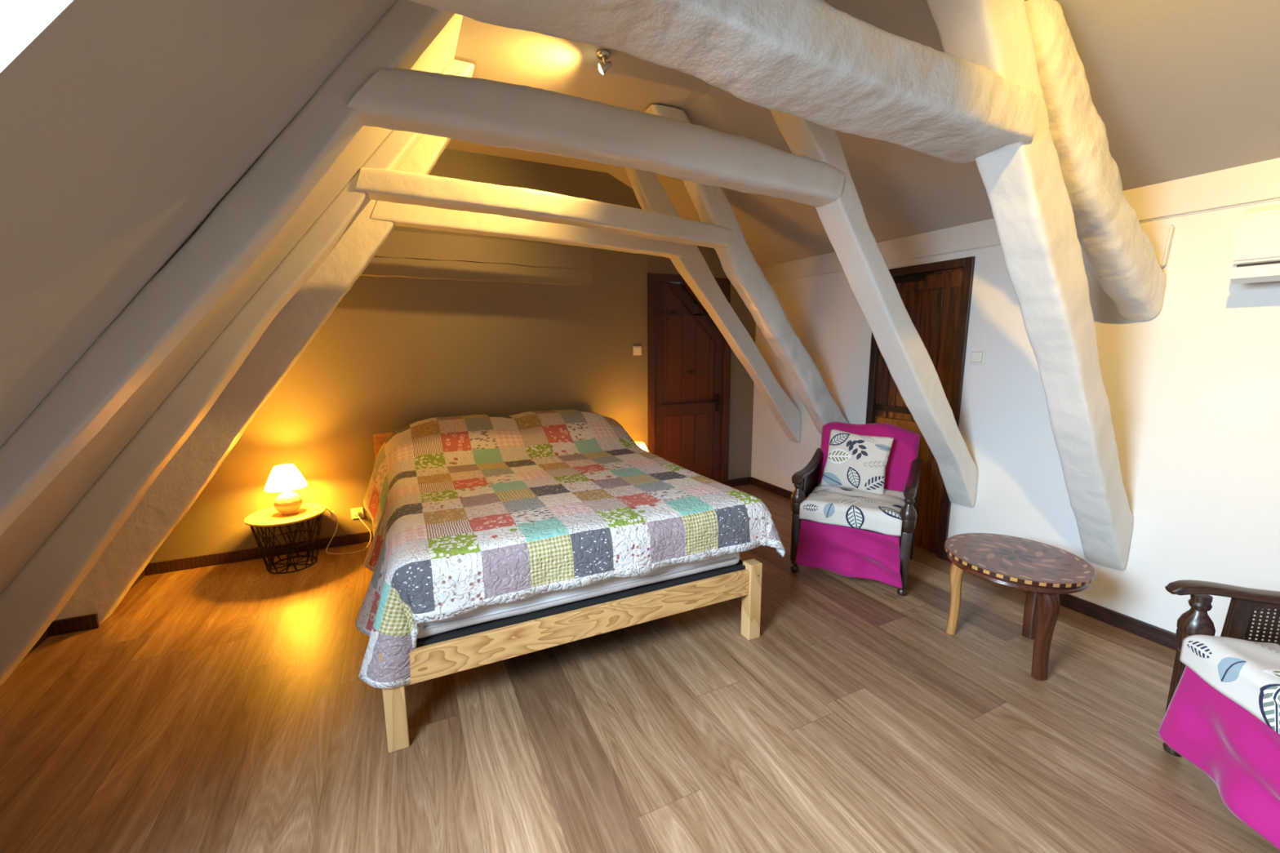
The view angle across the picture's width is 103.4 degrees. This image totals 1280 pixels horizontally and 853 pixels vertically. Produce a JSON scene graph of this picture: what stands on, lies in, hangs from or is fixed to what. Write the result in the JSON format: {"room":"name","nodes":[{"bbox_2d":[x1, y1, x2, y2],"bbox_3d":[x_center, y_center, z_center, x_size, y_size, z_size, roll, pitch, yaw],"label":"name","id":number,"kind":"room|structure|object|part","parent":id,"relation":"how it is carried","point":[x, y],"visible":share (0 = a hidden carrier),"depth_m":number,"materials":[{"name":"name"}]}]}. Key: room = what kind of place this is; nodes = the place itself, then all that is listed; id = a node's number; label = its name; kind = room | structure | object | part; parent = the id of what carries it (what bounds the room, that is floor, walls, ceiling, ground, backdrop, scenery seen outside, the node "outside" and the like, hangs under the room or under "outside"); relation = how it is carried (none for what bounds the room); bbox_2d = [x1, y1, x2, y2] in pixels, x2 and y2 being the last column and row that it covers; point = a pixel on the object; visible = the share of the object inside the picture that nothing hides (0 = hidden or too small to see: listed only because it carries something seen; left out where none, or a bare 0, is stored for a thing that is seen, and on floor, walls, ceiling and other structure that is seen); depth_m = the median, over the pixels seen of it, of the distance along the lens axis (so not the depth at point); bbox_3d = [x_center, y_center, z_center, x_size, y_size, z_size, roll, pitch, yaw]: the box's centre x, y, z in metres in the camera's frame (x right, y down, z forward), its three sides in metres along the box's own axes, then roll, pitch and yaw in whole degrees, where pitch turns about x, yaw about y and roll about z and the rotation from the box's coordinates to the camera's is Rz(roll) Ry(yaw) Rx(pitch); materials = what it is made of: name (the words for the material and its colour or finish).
{"room":"bedroom","nodes":[
{"label":"bedroom","id":0,"kind":"room"},
{"bbox_2d":[0,0,462,594],"bbox_3d":[-1.382,-0.197,0.793,2.581,3.146,6.063,-5,10,-25],"label":"wall","id":1,"kind":"structure","parent":0,"point":[125,124],"depth_m":1.13,"materials":[{"name":"white paint"}]},
{"bbox_2d":[26,629,48,656],"bbox_3d":[-3.010,1.093,2.452,0.016,0.080,0.413,-5,10,-25],"label":"baseboard","id":2,"kind":"structure","parent":1,"relation":"attached to","point":[45,635],"depth_m":2.59,"materials":[{"name":"brown wood"}]},
{"bbox_2d":[47,613,99,636],"bbox_3d":[-3.063,1.059,2.662,0.305,0.080,0.016,-5,10,-25],"label":"baseboard","id":3,"kind":"structure","parent":1,"relation":"attached to","point":[64,626],"depth_m":2.68,"materials":[{"name":"brown wood"}]},
{"bbox_2d":[128,570,144,590],"bbox_3d":[-3.168,0.988,3.097,0.016,0.080,0.527,-5,10,-25],"label":"baseboard","id":4,"kind":"structure","parent":1,"relation":"attached to","point":[141,575],"depth_m":3.27,"materials":[{"name":"brown wood"}]},
{"bbox_2d":[143,148,755,575],"bbox_3d":[-1.450,-0.712,4.082,6.164,3.100,0.200,-5,10,-25],"label":"wall","id":5,"kind":"structure","parent":0,"point":[394,353],"depth_m":3.92,"materials":[{"name":"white paint"}]},
{"bbox_2d":[144,531,373,575],"bbox_3d":[-1.597,0.810,4.135,3.718,0.080,0.016,-5,10,-25],"label":"baseboard","id":6,"kind":"structure","parent":5,"relation":"attached to","point":[192,562],"depth_m":3.55,"materials":[{"name":"brown wood"}]},
{"bbox_2d":[351,507,364,519],"bbox_3d":[-2.150,0.660,3.844,0.082,0.082,0.012,-5,10,-25],"label":"wall socket","id":7,"kind":"object","parent":5,"relation":"attached to","point":[360,510],"visible":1,"depth_m":3.84,"materials":[{"name":"beige plastic"}]},
{"bbox_2d":[360,230,591,285],"bbox_3d":[-1.300,-1.304,3.937,2.300,0.345,0.038,-5,10,-25],"label":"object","id":8,"kind":"structure","parent":5,"relation":"attached to","point":[403,254],"depth_m":3.94,"materials":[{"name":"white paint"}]},
{"bbox_2d":[633,346,641,355],"bbox_3d":[-0.024,-0.698,4.656,0.082,0.082,0.014,-5,10,-25],"label":"light switch","id":9,"kind":"object","parent":5,"relation":"attached to","point":[637,349],"visible":1,"depth_m":4.65,"materials":[{"name":"beige plastic"}]},
{"bbox_2d":[647,272,731,485],"bbox_3d":[0.483,-0.380,4.984,0.930,2.135,0.159,-5,10,-25],"label":"door","id":10,"kind":"structure","parent":5,"relation":"in","point":[689,357],"depth_m":4.96,"materials":[{"name":"brown wood"}]},
{"bbox_3d":[0.753,-0.239,5.088,0.135,0.180,0.071,-5,10,-25],"label":"handle","id":11,"kind":"part","parent":10,"relation":"part of","materials":[{"name":"black metal"}]},
{"bbox_2d":[728,476,750,487],"bbox_3d":[1.055,0.592,5.386,0.296,0.080,0.016,-5,10,-25],"label":"baseboard","id":12,"kind":"structure","parent":5,"relation":"attached to","point":[744,481],"depth_m":5.38,"materials":[{"name":"brown wood"}]},
{"bbox_2d":[0,484,1279,852],"bbox_3d":[-0.088,1.299,1.662,6.264,0.100,6.463,-5,10,-25],"label":"floor","id":13,"kind":"structure","parent":0,"point":[226,708],"depth_m":1.96,"materials":[{"name":"brown wood"}]},
{"bbox_2d":[244,502,325,573],"bbox_3d":[-2.407,0.774,3.472,0.458,0.375,0.458,-9,13,-42],"label":"table","id":14,"kind":"object","parent":13,"relation":"on","point":[268,517],"visible":0.98,"depth_m":3.41,"materials":[{"name":"black metal"}]},
{"bbox_2d":[244,502,325,527],"bbox_3d":[-2.408,0.598,3.443,0.458,0.018,0.458,-9,13,-42],"label":"tray","id":15,"kind":"object","parent":14,"relation":"on","point":[268,517],"depth_m":3.38,"materials":[{"name":"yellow wood"}]},
{"bbox_2d":[264,463,307,515],"bbox_3d":[-2.399,0.428,3.431,0.244,0.332,0.244,-5,10,-25],"label":"table lamp","id":16,"kind":"object","parent":14,"relation":"on","point":[285,478],"visible":1,"depth_m":3.38,"materials":[{"name":"beige ceramic"}]},
{"bbox_3d":[-2.400,0.339,3.417,0.244,0.150,0.244,-5,10,-25],"label":"lamp shade","id":17,"kind":"part","parent":16,"relation":"part of","materials":[{"name":"white fabric"}]},
{"bbox_2d":[302,506,371,554],"bbox_3d":[-2.182,0.739,3.667,0.166,0.385,0.406,6,11,33],"label":"cable","id":18,"kind":"object","parent":16,"relation":"attached to","point":[333,516],"visible":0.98,"depth_m":3.69,"materials":[{"name":"beige plastic"}]},
{"bbox_2d":[329,511,335,520],"bbox_3d":[-2.218,0.645,3.650,0.024,0.070,0.014,-9,-14,-42],"label":"switch","id":19,"kind":"object","parent":18,"relation":"attached to","point":[332,514],"depth_m":3.64,"materials":[{"name":"white plastic"}]},
{"bbox_2d":[0,59,848,686],"bbox_3d":[-0.677,-0.455,2.999,5.306,2.925,0.191,-5,10,-25],"label":"truss","id":20,"kind":"object","parent":13,"relation":"on","point":[42,588],"visible":0.88,"depth_m":2.44,"materials":[{"name":"white wood"}]},
{"bbox_2d":[53,133,800,624],"bbox_3d":[-0.937,-0.537,3.534,5.308,2.922,0.201,-5,10,-25],"label":"truss","id":21,"kind":"object","parent":13,"relation":"on","point":[175,489],"visible":0.7,"depth_m":2.97,"materials":[{"name":"white wood"}]},
{"bbox_2d":[0,0,977,536],"bbox_3d":[-0.230,-0.316,2.088,5.295,2.910,0.201,-5,10,-25],"label":"truss","id":22,"kind":"object","parent":13,"relation":"on","point":[375,84],"visible":0.95,"depth_m":1.66,"materials":[{"name":"white wood"}]},
{"bbox_2d":[373,432,762,753],"bbox_3d":[-0.653,0.570,3.194,1.844,0.850,2.292,-5,10,-25],"label":"frame","id":23,"kind":"object","parent":13,"relation":"on","point":[459,650],"visible":0.32,"depth_m":2.15,"materials":[{"name":"brown wood"}]},
{"bbox_3d":[-1.143,0.259,4.177,1.844,0.550,0.030,-5,10,-25],"label":"headboard","id":24,"kind":"part","parent":23,"relation":"part of","materials":[{"name":"orange wood"}]},
{"bbox_3d":[-0.918,1.010,1.891,0.072,0.405,0.070,-5,10,-25],"label":"leg","id":25,"kind":"part","parent":23,"relation":"part of","materials":[{"name":"brown wood"}]},
{"bbox_3d":[-0.189,0.845,2.208,1.622,0.130,0.028,-5,10,-25],"label":"foot rail","id":26,"kind":"part","parent":23,"relation":"part of","materials":[{"name":"brown wood"}]},
{"bbox_2d":[417,552,739,639],"bbox_3d":[-0.640,0.475,3.173,1.547,0.278,2.182,-5,10,-25],"label":"mattress","id":27,"kind":"object","parent":23,"relation":"on","point":[539,602],"visible":0.11,"depth_m":2.15,"materials":[{"name":"white fabric"}]},
{"bbox_2d":[355,408,785,688],"bbox_3d":[-0.615,0.406,3.090,2.009,0.733,2.241,-5,10,-25],"label":"patchwork quilt","id":28,"kind":"object","parent":27,"relation":"on","point":[468,513],"visible":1,"depth_m":2.38,"materials":[{"name":"multicoloured fabric"}]},
{"bbox_3d":[0.572,0.887,2.594,0.072,0.405,0.070,-5,10,-25],"label":"leg","id":29,"kind":"part","parent":23,"relation":"part of","materials":[{"name":"brown wood"}]},
{"bbox_2d":[790,422,921,595],"bbox_3d":[1.466,0.483,3.401,0.728,0.933,0.843,5,11,31],"label":"armchair","id":30,"kind":"object","parent":13,"relation":"on","point":[846,532],"visible":0.91,"depth_m":3.19,"materials":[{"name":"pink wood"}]},
{"bbox_3d":[1.028,0.655,3.316,0.092,0.625,0.092,5,11,31],"label":"leg","id":31,"kind":"part","parent":30,"relation":"part of","materials":[{"name":"brown wood"}]},
{"bbox_3d":[1.168,0.264,3.489,0.068,0.101,0.744,5,11,31],"label":"arm","id":32,"kind":"part","parent":30,"relation":"part of","materials":[{"name":"brown wood"}]},
{"bbox_3d":[1.206,0.392,3.572,0.026,0.340,0.530,5,11,31],"label":"panel","id":33,"kind":"part","parent":30,"relation":"part of","materials":[{"name":"brown wood"}]},
{"bbox_3d":[1.460,0.615,3.411,0.656,0.070,0.640,5,11,31],"label":"seat frame","id":34,"kind":"part","parent":30,"relation":"part of","materials":[{"name":"fabric"}]},
{"bbox_3d":[1.421,0.511,3.329,0.584,0.141,0.581,5,11,31],"label":"seat","id":35,"kind":"part","parent":30,"relation":"part of","materials":[{"name":"white fabric"}]},
{"bbox_2d":[820,428,893,493],"bbox_3d":[1.495,0.246,3.499,0.434,0.418,0.165,6,11,33],"label":"cushion","id":36,"kind":"object","parent":30,"relation":"on","point":[856,462],"visible":0.99,"depth_m":3.45,"materials":[{"name":"beige fabric"}]},
{"bbox_3d":[1.617,0.245,3.615,0.650,0.533,0.257,5,11,31],"label":"backrest","id":37,"kind":"part","parent":30,"relation":"part of","materials":[{"name":"fabric"}]},
{"bbox_3d":[1.572,0.706,2.990,0.092,0.625,0.092,5,11,31],"label":"leg","id":38,"kind":"part","parent":30,"relation":"part of","materials":[{"name":"brown wood"}]},
{"bbox_3d":[1.712,0.314,3.163,0.068,0.101,0.744,5,11,31],"label":"arm","id":39,"kind":"part","parent":30,"relation":"part of","materials":[{"name":"brown wood"}]},
{"bbox_3d":[1.896,0.650,3.523,0.048,0.560,0.050,5,11,31],"label":"leg","id":40,"kind":"part","parent":30,"relation":"part of","materials":[{"name":"brown wood"}]},
{"bbox_2d":[944,533,1096,680],"bbox_3d":[1.812,0.860,2.478,0.584,0.485,0.584,-5,10,-25],"label":"round table","id":41,"kind":"object","parent":13,"relation":"on","point":[1045,571],"visible":1,"depth_m":2.35,"materials":[{"name":"brown wood"}]},
{"bbox_3d":[1.639,0.870,2.606,0.091,0.425,0.074,6,11,33],"label":"leg","id":42,"kind":"part","parent":41,"relation":"part of","materials":[{"name":"yellow wood"}]},
{"bbox_3d":[1.992,0.875,2.567,0.091,0.425,0.074,-5,10,-25],"label":"leg","id":43,"kind":"part","parent":41,"relation":"part of","materials":[{"name":"brown wood"}]},
{"bbox_3d":[1.806,0.925,2.267,0.074,0.425,0.091,0,9,-1],"label":"leg","id":44,"kind":"part","parent":41,"relation":"part of","materials":[{"name":"brown wood"}]},
{"bbox_2d":[1156,579,1279,850],"bbox_3d":[2.206,0.805,1.412,0.843,0.933,0.728,2,10,13],"label":"armchair","id":45,"kind":"object","parent":13,"relation":"on","point":[1222,715],"visible":1,"depth_m":1.65,"materials":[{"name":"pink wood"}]},
{"bbox_3d":[1.963,0.897,1.814,0.092,0.625,0.092,2,10,13],"label":"leg","id":46,"kind":"part","parent":45,"relation":"part of","materials":[{"name":"brown wood"}]},
{"bbox_3d":[2.227,0.552,1.696,0.744,0.101,0.068,2,10,13],"label":"arm","id":47,"kind":"part","parent":45,"relation":"part of","materials":[{"name":"brown wood"}]},
{"bbox_3d":[2.120,0.818,1.434,0.581,0.141,0.584,2,10,13],"label":"seat","id":48,"kind":"part","parent":45,"relation":"part of","materials":[{"name":"white fabric"}]},
{"bbox_3d":[2.298,0.693,1.702,0.530,0.340,0.026,2,10,13],"label":"panel","id":49,"kind":"part","parent":45,"relation":"part of","materials":[{"name":"brown wood"}]},
{"bbox_3d":[-0.026,0.619,4.580,0.458,0.300,0.458,-9,13,-42],"label":"table","id":50,"kind":"object","parent":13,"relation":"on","visible":0},
{"bbox_2d":[634,441,648,451],"bbox_3d":[-0.018,0.310,4.534,0.244,0.332,0.244,-5,10,-25],"label":"table lamp","id":51,"kind":"object","parent":50,"relation":"on","point":[642,445],"visible":0.06,"depth_m":4.48,"materials":[{"name":"beige ceramic"}]},
{"bbox_2d":[445,0,1279,267],"bbox_3d":[1.049,-1.462,1.768,3.214,0.875,6.063,-5,10,-25],"label":"ceiling","id":52,"kind":"structure","parent":0,"point":[1180,89],"depth_m":2.31,"materials":[{"name":"white paint"}]},
{"bbox_2d":[595,48,612,74],"bbox_3d":[-0.181,-1.826,2.538,0.077,0.095,0.072,-5,10,-25],"label":"ceiling spotlight","id":53,"kind":"object","parent":52,"relation":"attached to","point":[602,54],"visible":1,"depth_m":2.52,"materials":[{"name":"silver metal"}]},
{"bbox_3d":[-0.197,-1.802,2.546,0.025,0.046,0.050,0,9,4],"label":"bulb","id":54,"kind":"part","parent":53,"relation":"part of","materials":[{"name":"white glass"}]},
{"bbox_3d":[-0.177,-1.833,2.539,0.026,0.044,0.040,-5,10,-25],"label":"arm","id":55,"kind":"part","parent":53,"relation":"part of","materials":[{"name":"gold metal"}]},
{"bbox_2d":[409,0,1133,570],"bbox_3d":[0.875,-0.416,1.772,3.557,2.621,0.314,-5,10,-25],"label":"truss","id":56,"kind":"object","parent":52,"relation":"attached to","point":[980,100],"visible":1,"depth_m":1.65,"materials":[{"name":"white wood"}]},
{"bbox_2d":[1024,0,1165,320],"bbox_3d":[1.890,-1.020,2.152,1.312,1.099,0.184,-5,10,-25],"label":"rafter","id":57,"kind":"object","parent":52,"relation":"attached to","point":[1120,255],"visible":0.8,"depth_m":2.06,"materials":[{"name":"white wood"}]},
{"bbox_2d":[751,200,1279,641],"bbox_3d":[2.550,-0.201,2.700,0.200,2.500,6.263,-5,10,-25],"label":"wall","id":58,"kind":"structure","parent":0,"point":[1193,388],"depth_m":2.55,"materials":[{"name":"white paint"}]},
{"bbox_2d":[751,476,792,499],"bbox_3d":[1.507,0.684,4.811,0.016,0.080,1.425,-5,10,-25],"label":"baseboard","id":59,"kind":"structure","parent":58,"relation":"attached to","point":[783,492],"depth_m":5.14,"materials":[{"name":"brown wood"}]},
{"bbox_2d":[865,256,975,559],"bbox_3d":[2.012,-0.130,3.712,0.120,2.037,0.730,-5,10,-25],"label":"door","id":60,"kind":"structure","parent":58,"relation":"in","point":[936,296],"depth_m":3.55,"materials":[{"name":"brown wood"}]},
{"bbox_2d":[968,349,986,364],"bbox_3d":[2.159,-0.444,3.235,0.014,0.094,0.094,-5,10,-25],"label":"light switch","id":61,"kind":"object","parent":58,"relation":"attached to","point":[977,357],"visible":1,"depth_m":3.23,"materials":[{"name":"beige plastic"}]},
{"bbox_2d":[760,157,1279,283],"bbox_3d":[2.452,-1.101,2.507,0.028,0.181,5.863,-5,10,-25],"label":"trim","id":62,"kind":"structure","parent":58,"relation":"attached to","point":[1259,182],"depth_m":2.45,"materials":[{"name":"white wood"}]},
{"bbox_2d":[944,551,1178,650],"bbox_3d":[2.928,1.157,1.881,0.016,0.080,3.688,-5,10,-25],"label":"baseboard","id":63,"kind":"structure","parent":58,"relation":"attached to","point":[1165,637],"depth_m":2.67,"materials":[{"name":"brown wood"}]},
{"bbox_2d":[1141,224,1174,267],"bbox_3d":[2.484,-0.876,2.447,0.035,0.214,0.131,-5,10,-25],"label":"wedge","id":64,"kind":"object","parent":58,"relation":"attached to","point":[1160,236],"visible":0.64,"depth_m":2.41,"materials":[{"name":"white wood"}]},
{"bbox_2d":[1230,204,1279,284],"bbox_3d":[2.726,-0.692,1.761,0.210,0.300,0.820,-5,10,-25],"label":"air conditioner","id":65,"kind":"object","parent":58,"relation":"attached to","point":[1256,258],"visible":1,"depth_m":2.03,"materials":[{"name":"beige plastic"}]}
]}

